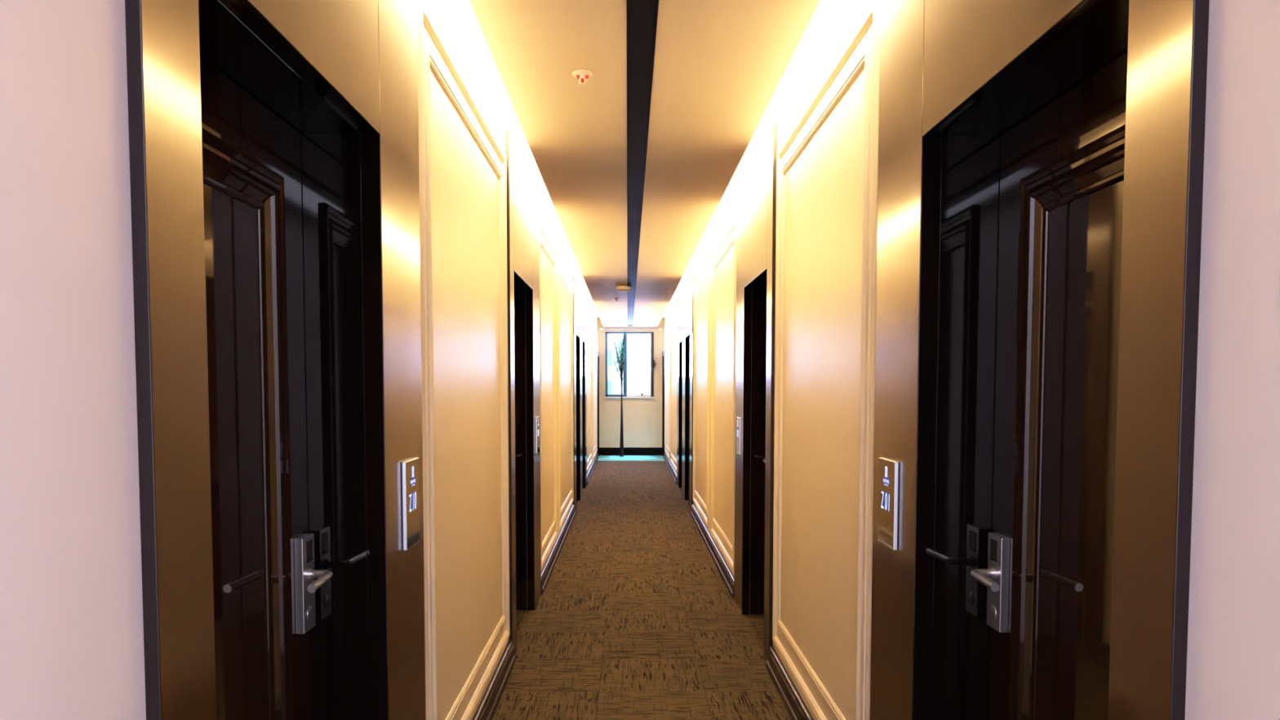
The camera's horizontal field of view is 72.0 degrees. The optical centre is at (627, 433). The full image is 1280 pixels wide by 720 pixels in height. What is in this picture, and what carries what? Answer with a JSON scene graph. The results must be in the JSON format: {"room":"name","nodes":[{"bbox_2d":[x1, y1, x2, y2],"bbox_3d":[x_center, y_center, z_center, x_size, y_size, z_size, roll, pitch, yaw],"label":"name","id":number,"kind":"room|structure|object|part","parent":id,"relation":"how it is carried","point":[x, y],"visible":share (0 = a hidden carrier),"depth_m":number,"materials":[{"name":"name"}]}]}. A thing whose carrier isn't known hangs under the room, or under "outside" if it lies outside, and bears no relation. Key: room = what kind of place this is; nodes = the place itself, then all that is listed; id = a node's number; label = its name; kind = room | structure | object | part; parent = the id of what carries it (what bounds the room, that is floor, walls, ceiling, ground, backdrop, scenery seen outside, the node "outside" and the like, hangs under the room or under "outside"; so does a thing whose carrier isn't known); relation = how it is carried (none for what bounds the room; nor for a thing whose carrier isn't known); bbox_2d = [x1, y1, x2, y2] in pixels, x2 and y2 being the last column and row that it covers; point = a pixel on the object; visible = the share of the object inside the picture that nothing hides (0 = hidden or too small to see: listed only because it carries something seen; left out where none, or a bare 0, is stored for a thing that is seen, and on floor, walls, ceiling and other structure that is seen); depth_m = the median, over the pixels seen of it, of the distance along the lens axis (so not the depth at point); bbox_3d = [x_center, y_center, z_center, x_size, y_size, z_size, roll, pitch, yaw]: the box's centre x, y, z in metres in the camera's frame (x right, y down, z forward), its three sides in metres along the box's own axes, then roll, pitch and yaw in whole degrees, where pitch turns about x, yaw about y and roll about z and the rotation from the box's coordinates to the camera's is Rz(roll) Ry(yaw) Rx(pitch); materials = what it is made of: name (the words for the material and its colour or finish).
{"room":"hotel corridor","nodes":[
{"label":"hotel corridor","id":0,"kind":"room"},
{"bbox_2d":[0,0,597,719],"bbox_3d":[-0.736,-0.375,7.641,0.268,2.820,21.700,0,3,0],"label":"wall","id":1,"kind":"structure","parent":0,"point":[72,647],"depth_m":1.07,"materials":[{"name":"beige paint"}]},
{"bbox_2d":[124,0,426,719],"bbox_3d":[-0.722,-0.025,1.840,0.244,2.735,1.456,0,3,0],"label":"door","id":2,"kind":"structure","parent":1,"relation":"in","point":[273,144],"depth_m":1.94,"materials":[{"name":"black wood"}]},
{"bbox_3d":[-0.794,0.320,1.734,0.026,1.775,0.639,0,3,0],"label":"panel moulding","id":3,"kind":"part","parent":2,"relation":"part of","materials":[{"name":"brown paint"}]},
{"bbox_3d":[-0.784,0.364,2.138,0.020,0.230,0.079,0,3,0],"label":"lock plate","id":4,"kind":"part","parent":2,"relation":"part of","materials":[{"name":"silver metal"}]},
{"bbox_3d":[-0.723,0.346,2.070,0.059,0.019,0.180,-1,3,-20],"label":"lever handle","id":5,"kind":"part","parent":2,"relation":"part of","materials":[{"name":"metal"}]},
{"bbox_2d":[401,457,419,550],"bbox_3d":[-0.594,0.191,2.412,0.013,0.237,0.148,0,3,0],"label":"display","id":6,"kind":"object","parent":2,"relation":"attached to","point":[410,468],"visible":1,"depth_m":2.38,"materials":[{"name":"metal"}]},
{"bbox_3d":[-0.599,0.191,2.412,0.001,0.231,0.142,0,3,0],"label":"mounting plate","id":7,"kind":"part","parent":6,"relation":"part of","materials":[{"name":"silver metal"}]},
{"bbox_3d":[-0.612,-0.120,3.542,0.018,2.455,1.843,0,3,0],"label":"panel moulding","id":8,"kind":"part","parent":1,"relation":"part of","materials":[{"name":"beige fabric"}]},
{"bbox_3d":[-0.615,-0.123,3.542,0.012,2.200,1.593,0,3,0],"label":"panel moulding","id":9,"kind":"part","parent":1,"relation":"part of","materials":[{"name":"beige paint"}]},
{"bbox_2d":[505,129,541,656],"bbox_3d":[-0.722,-0.207,5.266,0.244,2.735,1.500,0,3,0],"label":"door","id":10,"kind":"structure","parent":1,"relation":"in","point":[522,195],"depth_m":5.58,"materials":[{"name":"brown wood"}]},
{"bbox_2d":[535,416,539,453],"bbox_3d":[-0.594,0.012,5.783,0.013,0.237,0.148,0,3,0],"label":"display","id":11,"kind":"object","parent":10,"relation":"attached to","point":[537,419],"visible":1,"depth_m":5.73,"materials":[{"name":"metal"}]},
{"bbox_3d":[-0.588,0.012,5.783,0.001,0.232,0.143,0,3,0],"label":"glass","id":12,"kind":"part","parent":11,"relation":"part of","materials":[{"name":"glass"}]},
{"bbox_2d":[471,453,598,719],"bbox_3d":[-0.604,0.848,10.103,0.033,0.116,14.953,0,3,0],"label":"baseboard","id":13,"kind":"structure","parent":1,"relation":"attached to","point":[486,710],"depth_m":4.37,"materials":[{"name":"paint"}]},
{"bbox_3d":[-0.612,-0.293,6.794,0.018,2.455,1.460,0,3,0],"label":"panel moulding","id":14,"kind":"part","parent":1,"relation":"part of","materials":[{"name":"beige paint"}]},
{"bbox_3d":[-0.615,-0.295,6.794,0.012,2.200,1.210,0,3,0],"label":"panel moulding","id":15,"kind":"part","parent":1,"relation":"part of","materials":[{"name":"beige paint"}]},
{"bbox_3d":[-0.612,-0.398,8.766,0.018,2.455,1.970,0,3,0],"label":"panel moulding","id":16,"kind":"part","parent":1,"relation":"part of","materials":[{"name":"beige paint"}]},
{"bbox_3d":[-0.615,-0.400,8.766,0.012,2.200,1.720,0,3,0],"label":"panel moulding","id":17,"kind":"part","parent":1,"relation":"part of","materials":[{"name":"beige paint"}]},
{"bbox_2d":[571,269,581,511],"bbox_3d":[-0.722,-0.488,10.564,0.244,2.735,1.510,0,3,0],"label":"door","id":18,"kind":"structure","parent":1,"relation":"in","point":[576,285],"depth_m":10.85,"materials":[{"name":"brown wood"}]},
{"bbox_2d":[581,286,586,497],"bbox_3d":[-0.722,-0.567,12.052,0.244,2.735,1.470,0,3,0],"label":"door","id":19,"kind":"structure","parent":1,"relation":"in","point":[584,390],"depth_m":12.38,"materials":[{"name":"black wood"}]},
{"bbox_3d":[-0.615,-0.673,13.914,0.012,2.200,1.890,0,3,0],"label":"panel moulding","id":20,"kind":"part","parent":1,"relation":"part of","materials":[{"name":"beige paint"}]},
{"bbox_3d":[-0.612,-0.670,13.914,0.018,2.455,2.140,0,3,0],"label":"panel moulding","id":21,"kind":"part","parent":1,"relation":"part of","materials":[{"name":"beige paint"}]},
{"bbox_3d":[-0.612,-0.798,16.311,0.018,2.455,2.140,0,3,0],"label":"panel moulding","id":22,"kind":"part","parent":1,"relation":"part of","materials":[{"name":"beige paint"}]},
{"bbox_3d":[-0.615,-0.800,16.311,0.012,2.200,1.890,0,3,0],"label":"panel moulding","id":23,"kind":"part","parent":1,"relation":"part of","materials":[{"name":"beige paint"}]},
{"bbox_2d":[596,351,599,455],"bbox_3d":[-0.608,-0.579,17.895,0.024,2.140,0.761,0,3,0],"label":"door","id":24,"kind":"structure","parent":1,"relation":"in","point":[597,451],"depth_m":17.57,"materials":[{"name":"brown paint"}]},
{"bbox_2d":[597,319,663,447],"bbox_3d":[0.060,-0.945,18.376,1.860,2.820,0.200,0,3,0],"label":"wall","id":25,"kind":"structure","parent":0,"point":[642,417],"depth_m":18.30,"materials":[{"name":"beige paint"}]},
{"bbox_2d":[604,332,656,398],"bbox_3d":[0.044,-1.407,18.260,1.084,1.375,0.132,0,3,0],"label":"window","id":26,"kind":"structure","parent":25,"relation":"in","point":[624,395],"depth_m":18.25,"materials":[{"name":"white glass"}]},
{"bbox_3d":[0.029,-0.737,18.277,1.053,0.035,0.080,0,3,0],"label":"sill","id":27,"kind":"part","parent":26,"relation":"part of","materials":[{"name":"white stone"}]},
{"bbox_3d":[0.258,-0.775,18.332,0.555,0.035,0.055,0,3,0],"label":"rail","id":28,"kind":"part","parent":26,"relation":"part of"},
{"bbox_2d":[599,447,662,455],"bbox_3d":[0.060,0.387,18.337,1.360,0.165,0.018,0,3,0],"label":"baseboard","id":29,"kind":"structure","parent":25,"relation":"attached to","point":[602,451],"depth_m":18.33,"materials":[{"name":"black wood"}]},
{"bbox_2d":[598,328,662,329],"bbox_3d":[0.060,-2.141,18.176,1.320,0.028,0.072,0,3,0],"label":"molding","id":30,"kind":"structure","parent":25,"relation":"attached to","point":[600,328],"depth_m":18.14,"materials":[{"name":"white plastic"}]},
{"bbox_2d":[492,455,791,719],"bbox_3d":[0.060,1.090,7.719,1.860,0.126,21.700,0,3,0],"label":"floor","id":31,"kind":"structure","parent":0,"point":[634,618],"depth_m":5.27,"materials":[{"name":"carpet"}]},
{"bbox_2d":[619,377,623,456],"bbox_3d":[-0.125,-0.323,17.988,0.086,1.620,0.086,0,3,0],"label":"floor vase","id":32,"kind":"object","parent":31,"relation":"on","point":[621,446],"visible":1,"depth_m":17.98,"materials":[{"name":"black ceramic"}]},
{"bbox_2d":[613,331,626,377],"bbox_3d":[-0.162,-1.558,17.923,0.249,1.055,0.081,0,3,0],"label":"bundle","id":33,"kind":"object","parent":32,"relation":"on","point":[620,360],"visible":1,"depth_m":17.91,"materials":[{"name":"teal plant"}]},
{"bbox_2d":[454,0,834,319],"bbox_3d":[0.060,-1.843,7.563,1.860,0.120,21.700,0,3,0],"label":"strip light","id":34,"kind":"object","parent":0,"point":[465,9],"depth_m":4.37,"materials":[{"name":"paint"}]},
{"bbox_2d":[468,0,821,327],"bbox_3d":[0.054,-1.758,9.645,1.114,0.050,17.150,0,3,0],"label":"ceiling","id":35,"kind":"structure","parent":0,"point":[719,65],"depth_m":3.90,"materials":[{"name":"paint"}]},
{"bbox_2d":[572,70,592,86],"bbox_3d":[-0.178,-1.382,3.442,0.080,0.044,0.080,0,3,0],"label":"sprinkler","id":36,"kind":"object","parent":35,"relation":"attached to","point":[580,74],"visible":1,"depth_m":3.43,"materials":[{"name":"white plastic"}]},
{"bbox_3d":[-0.178,-1.381,3.442,0.025,0.036,0.018,2,4,33],"label":"sprinkler frame","id":37,"kind":"part","parent":36,"relation":"part of","materials":[{"name":"white plastic"}]},
{"bbox_3d":[-0.178,-1.382,3.442,0.053,0.034,0.016,0,3,0],"label":"red glass bulb","id":38,"kind":"part","parent":36,"relation":"part of","materials":[{"name":"red glass"}]},
{"bbox_3d":[-0.178,-1.363,3.443,0.034,0.005,0.034,0,3,0],"label":"deflector plate","id":39,"kind":"part","parent":36,"relation":"part of","materials":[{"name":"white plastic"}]},
{"bbox_2d":[615,285,631,291],"bbox_3d":[-0.055,-1.769,10.822,0.200,0.054,0.200,0,3,0],"label":"smoke detector","id":40,"kind":"object","parent":35,"relation":"attached to","point":[621,288],"visible":1,"depth_m":10.75,"materials":[{"name":"white plastic"}]},
{"bbox_2d":[626,0,658,326],"bbox_3d":[0.047,-1.735,9.476,0.102,0.030,16.790,0,3,0],"label":"ceiling strip","id":41,"kind":"object","parent":35,"relation":"in","point":[642,15],"visible":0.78,"depth_m":3.89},
{"bbox_2d":[663,0,1279,719],"bbox_3d":[0.856,-0.375,7.641,0.268,2.820,21.700,0,3,0],"label":"wall","id":42,"kind":"structure","parent":0,"point":[827,117],"depth_m":2.81,"materials":[{"name":"beige paint"}]},
{"bbox_2d":[662,351,665,455],"bbox_3d":[0.728,-0.579,17.895,0.024,2.140,0.761,0,3,0],"label":"door","id":43,"kind":"structure","parent":42,"relation":"in","point":[663,361],"depth_m":18.19,"materials":[{"name":"brown paint"}]},
{"bbox_3d":[0.732,-0.798,16.323,0.018,2.455,2.115,0,3,0],"label":"panel moulding","id":44,"kind":"part","parent":42,"relation":"part of","materials":[{"name":"beige paint"}]},
{"bbox_3d":[0.735,-0.801,16.323,0.012,2.200,1.865,0,3,0],"label":"panel moulding","id":45,"kind":"part","parent":42,"relation":"part of","materials":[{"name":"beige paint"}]},
{"bbox_3d":[0.732,-0.672,13.951,0.018,2.455,2.115,0,3,0],"label":"panel moulding","id":46,"kind":"part","parent":42,"relation":"part of","materials":[{"name":"beige paint"}]},
{"bbox_3d":[0.735,-0.675,13.951,0.012,2.200,1.865,0,3,0],"label":"panel moulding","id":47,"kind":"part","parent":42,"relation":"part of","materials":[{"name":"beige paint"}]},
{"bbox_2d":[676,285,684,496],"bbox_3d":[0.842,-0.569,12.092,0.244,2.735,1.490,0,3,0],"label":"door","id":48,"kind":"structure","parent":42,"relation":"in","point":[681,296],"depth_m":12.44,"materials":[{"name":"brown wood"}]},
{"bbox_2d":[683,269,694,511],"bbox_3d":[0.842,-0.490,10.599,0.244,2.735,1.500,0,3,0],"label":"door","id":49,"kind":"structure","parent":42,"relation":"in","point":[688,286],"depth_m":11.04,"materials":[{"name":"brown wood"}]},
{"bbox_3d":[0.732,-0.403,8.866,0.018,2.455,1.850,0,3,0],"label":"panel moulding","id":50,"kind":"part","parent":42,"relation":"part of","materials":[{"name":"beige paint"}]},
{"bbox_3d":[0.735,-0.405,8.866,0.012,2.200,1.600,0,3,0],"label":"panel moulding","id":51,"kind":"part","parent":42,"relation":"part of","materials":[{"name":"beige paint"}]},
{"bbox_3d":[0.732,-0.294,6.814,0.018,2.455,1.740,0,3,0],"label":"panel moulding","id":52,"kind":"part","parent":42,"relation":"part of","materials":[{"name":"beige paint"}]},
{"bbox_3d":[0.735,-0.296,6.814,0.012,2.200,1.490,0,3,0],"label":"panel moulding","id":53,"kind":"part","parent":42,"relation":"part of","materials":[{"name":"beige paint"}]},
{"bbox_2d":[663,453,813,719],"bbox_3d":[0.724,0.848,10.105,0.033,0.116,14.949,0,3,0],"label":"baseboard","id":54,"kind":"structure","parent":42,"relation":"attached to","point":[795,706],"depth_m":4.36,"materials":[{"name":"paint"}]},
{"bbox_2d":[733,124,777,662],"bbox_3d":[0.842,-0.201,5.162,0.244,2.735,1.470,0,3,0],"label":"door","id":55,"kind":"structure","parent":42,"relation":"in","point":[756,194],"depth_m":5.47,"materials":[{"name":"brown wood"}]},
{"bbox_2d":[736,417,741,454],"bbox_3d":[0.714,0.018,5.673,0.013,0.237,0.148,0,3,0],"label":"display","id":56,"kind":"object","parent":55,"relation":"attached to","point":[738,419],"visible":1,"depth_m":5.63,"materials":[{"name":"metal"}]},
{"bbox_3d":[0.708,0.018,5.673,0.001,0.232,0.143,0,3,0],"label":"glass","id":57,"kind":"part","parent":56,"relation":"part of","materials":[{"name":"glass"}]},
{"bbox_3d":[0.735,-0.120,3.499,0.012,2.200,1.499,0,3,0],"label":"panel moulding","id":58,"kind":"part","parent":42,"relation":"part of","materials":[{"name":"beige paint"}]},
{"bbox_3d":[0.732,-0.118,3.499,0.018,2.455,1.749,0,3,0],"label":"panel moulding","id":59,"kind":"part","parent":42,"relation":"part of","materials":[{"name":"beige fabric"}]},
{"bbox_2d":[870,0,1208,719],"bbox_3d":[0.842,-0.026,1.860,0.244,2.735,1.424,0,3,0],"label":"door","id":60,"kind":"structure","parent":42,"relation":"in","point":[1041,162],"depth_m":1.93,"materials":[{"name":"brown wood"}]},
{"bbox_2d":[877,457,898,550],"bbox_3d":[0.714,0.191,2.416,0.013,0.237,0.148,0,3,0],"label":"display","id":61,"kind":"object","parent":60,"relation":"attached to","point":[888,482],"visible":1,"depth_m":2.39,"materials":[{"name":"metal"}]},
{"bbox_3d":[0.719,0.191,2.416,0.001,0.231,0.142,0,3,0],"label":"mounting plate","id":62,"kind":"part","parent":61,"relation":"part of","materials":[{"name":"silver metal"}]},
{"bbox_3d":[0.843,0.345,2.082,0.059,0.019,0.180,1,3,20],"label":"lever handle","id":63,"kind":"part","parent":60,"relation":"part of","materials":[{"name":"metal"}]},
{"bbox_3d":[0.904,0.364,2.150,0.020,0.230,0.079,0,3,0],"label":"lock plate","id":64,"kind":"part","parent":60,"relation":"part of","materials":[{"name":"silver metal"}]},
{"bbox_3d":[0.914,0.318,1.763,0.026,1.775,0.626,0,3,0],"label":"panel moulding","id":65,"kind":"part","parent":60,"relation":"part of","materials":[{"name":"brown paint"}]},
{"label":"outside","id":66,"kind":"structure","parent":0,"visible":0},
{"bbox_2d":[607,333,617,394],"bbox_3d":[-4.900,-2.193,44.932,8.600,14.500,6.030,0,3,0],"label":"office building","id":67,"kind":"structure","parent":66,"point":[611,338],"depth_m":41.90,"materials":[{"name":"white"}]}
]}

